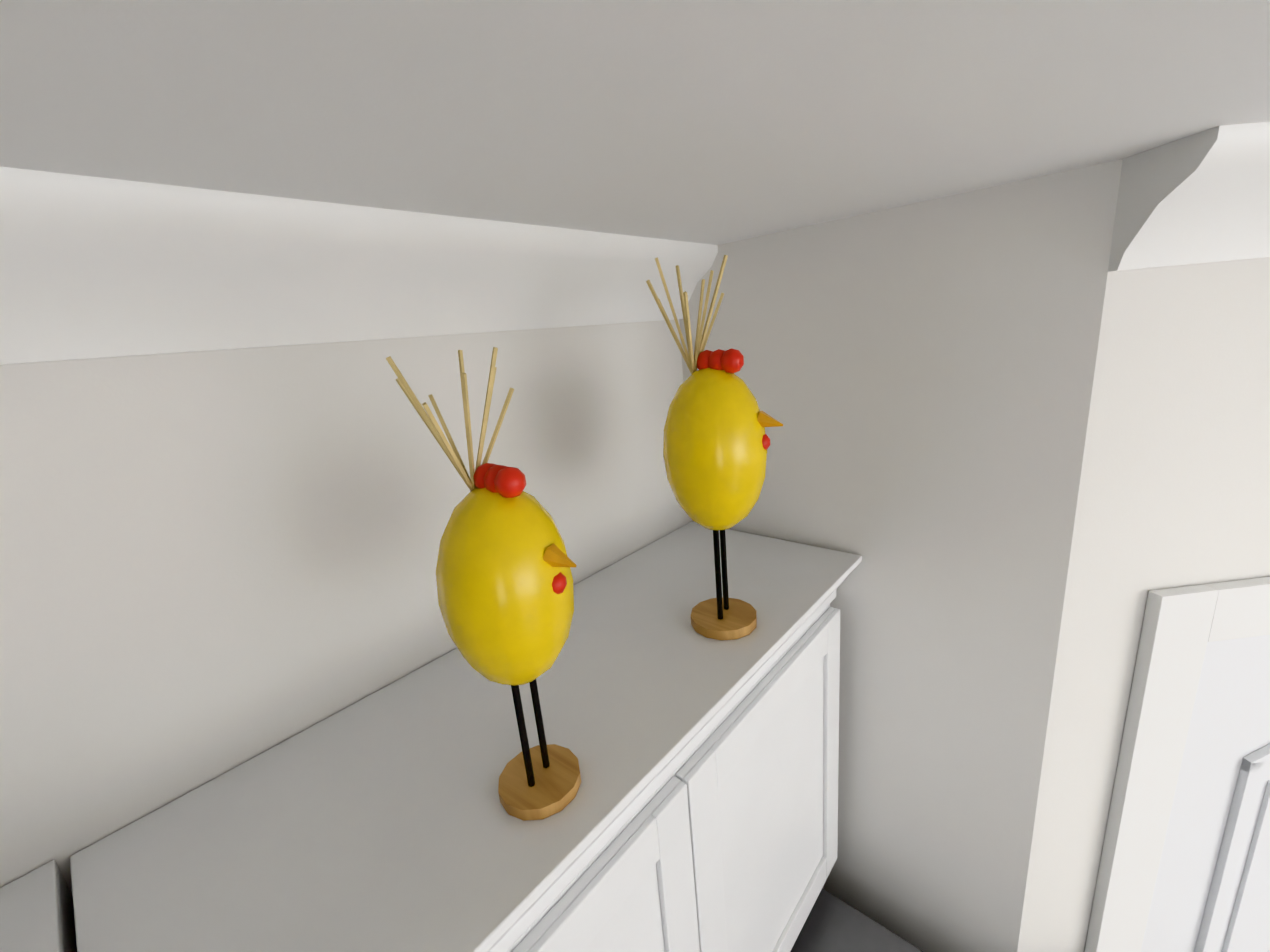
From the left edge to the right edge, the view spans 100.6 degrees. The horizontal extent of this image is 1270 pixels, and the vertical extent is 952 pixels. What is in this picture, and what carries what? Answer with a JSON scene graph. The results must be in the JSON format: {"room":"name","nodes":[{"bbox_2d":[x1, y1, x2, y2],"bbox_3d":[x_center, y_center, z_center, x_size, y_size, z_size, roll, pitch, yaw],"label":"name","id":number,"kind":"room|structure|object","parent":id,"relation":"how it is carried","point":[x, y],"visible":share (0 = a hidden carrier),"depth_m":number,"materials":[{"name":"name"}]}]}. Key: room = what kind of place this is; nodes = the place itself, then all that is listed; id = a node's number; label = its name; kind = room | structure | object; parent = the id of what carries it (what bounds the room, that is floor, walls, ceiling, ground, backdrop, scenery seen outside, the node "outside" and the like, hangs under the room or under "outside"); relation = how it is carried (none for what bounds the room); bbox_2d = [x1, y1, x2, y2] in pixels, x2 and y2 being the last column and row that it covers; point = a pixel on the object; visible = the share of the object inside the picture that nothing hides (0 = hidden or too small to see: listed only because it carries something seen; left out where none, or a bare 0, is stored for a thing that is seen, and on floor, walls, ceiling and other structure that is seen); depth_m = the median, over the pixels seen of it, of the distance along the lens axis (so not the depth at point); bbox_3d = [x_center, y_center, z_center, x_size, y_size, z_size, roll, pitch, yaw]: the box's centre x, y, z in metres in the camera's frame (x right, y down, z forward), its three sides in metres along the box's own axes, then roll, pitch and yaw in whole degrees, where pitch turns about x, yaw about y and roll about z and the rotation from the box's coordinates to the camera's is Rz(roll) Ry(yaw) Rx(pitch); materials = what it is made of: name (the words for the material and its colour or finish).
{"room":"kitchen","nodes":[
{"label":"kitchen","id":0,"kind":"room"},
{"bbox_2d":[0,319,691,895],"bbox_3d":[0.068,1.083,1.377,0.120,3.100,3.320,8,20,41],"label":"wall","id":1,"kind":"structure","parent":0,"point":[214,565],"depth_m":0.57,"materials":[{"name":"white paint"}]},
{"bbox_2d":[0,860,76,951],"bbox_3d":[-0.590,1.031,0.218,0.398,1.166,0.795,8,20,41],"label":"upper cabinet","id":2,"kind":"object","parent":1,"relation":"attached to","point":[36,910],"visible":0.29,"depth_m":0.44,"materials":[{"name":"white wood"}]},
{"bbox_2d":[70,522,861,951],"bbox_3d":[-0.022,0.580,0.801,0.388,0.690,0.990,8,20,41],"label":"upper cabinet","id":3,"kind":"object","parent":1,"relation":"attached to","point":[698,812],"visible":1,"depth_m":0.58,"materials":[{"name":"white wood"}]},
{"bbox_2d":[386,347,580,820],"bbox_3d":[-0.107,0.103,0.460,0.134,0.418,0.116,8,20,41],"label":"chicken","id":4,"kind":"object","parent":3,"relation":"on","point":[504,581],"visible":1,"depth_m":0.42},
{"bbox_2d":[646,255,782,639],"bbox_3d":[0.113,-0.026,0.704,0.161,0.502,0.139,8,20,41],"label":"chicken","id":5,"kind":"object","parent":3,"relation":"on","point":[716,442],"visible":1,"depth_m":0.66},
{"bbox_2d":[0,0,1269,244],"bbox_3d":[-0.898,0.234,-1.253,17.040,0.060,8.140,8,20,41],"label":"ceiling","id":6,"kind":"structure","parent":0,"point":[716,122],"depth_m":0.34,"materials":[{"name":"white paint"}]},
{"bbox_2d":[679,159,1122,951],"bbox_3d":[0.495,1.072,1.267,0.660,3.100,0.090,8,20,41],"label":"wall","id":7,"kind":"structure","parent":0,"point":[917,377],"depth_m":0.87,"materials":[{"name":"white paint"}]},
{"bbox_2d":[0,122,1269,364],"bbox_3d":[-0.900,0.322,-1.220,16.828,0.125,7.900,8,20,41],"label":"crown molding","id":8,"kind":"structure","parent":7,"relation":"attached to","point":[92,268],"depth_m":0.54,"materials":[{"name":"paint"}]},
{"bbox_2d":[1017,257,1269,951],"bbox_3d":[1.243,1.050,1.088,1.075,3.100,0.100,-6,15,-2],"label":"wall","id":9,"kind":"structure","parent":0,"point":[1174,489],"depth_m":0.74,"materials":[{"name":"white paint"}]},
{"bbox_2d":[1084,577,1269,951],"bbox_3d":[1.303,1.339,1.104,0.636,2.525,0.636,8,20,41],"label":"door","id":10,"kind":"structure","parent":9,"relation":"attached to","point":[1185,862],"depth_m":0.85,"materials":[{"name":"paint"}]},
{"bbox_3d":[-0.615,3.275,-0.439,17.040,0.060,8.140,8,20,41],"label":"floor","id":11,"kind":"structure","parent":0,"visible":0},
{"bbox_2d":[790,888,922,951],"bbox_3d":[0.296,1.851,0.931,0.928,1.810,0.910,8,20,41],"label":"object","id":12,"kind":"structure","parent":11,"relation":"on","point":[832,923],"depth_m":1.04,"materials":[{"name":"metal"}]}
]}

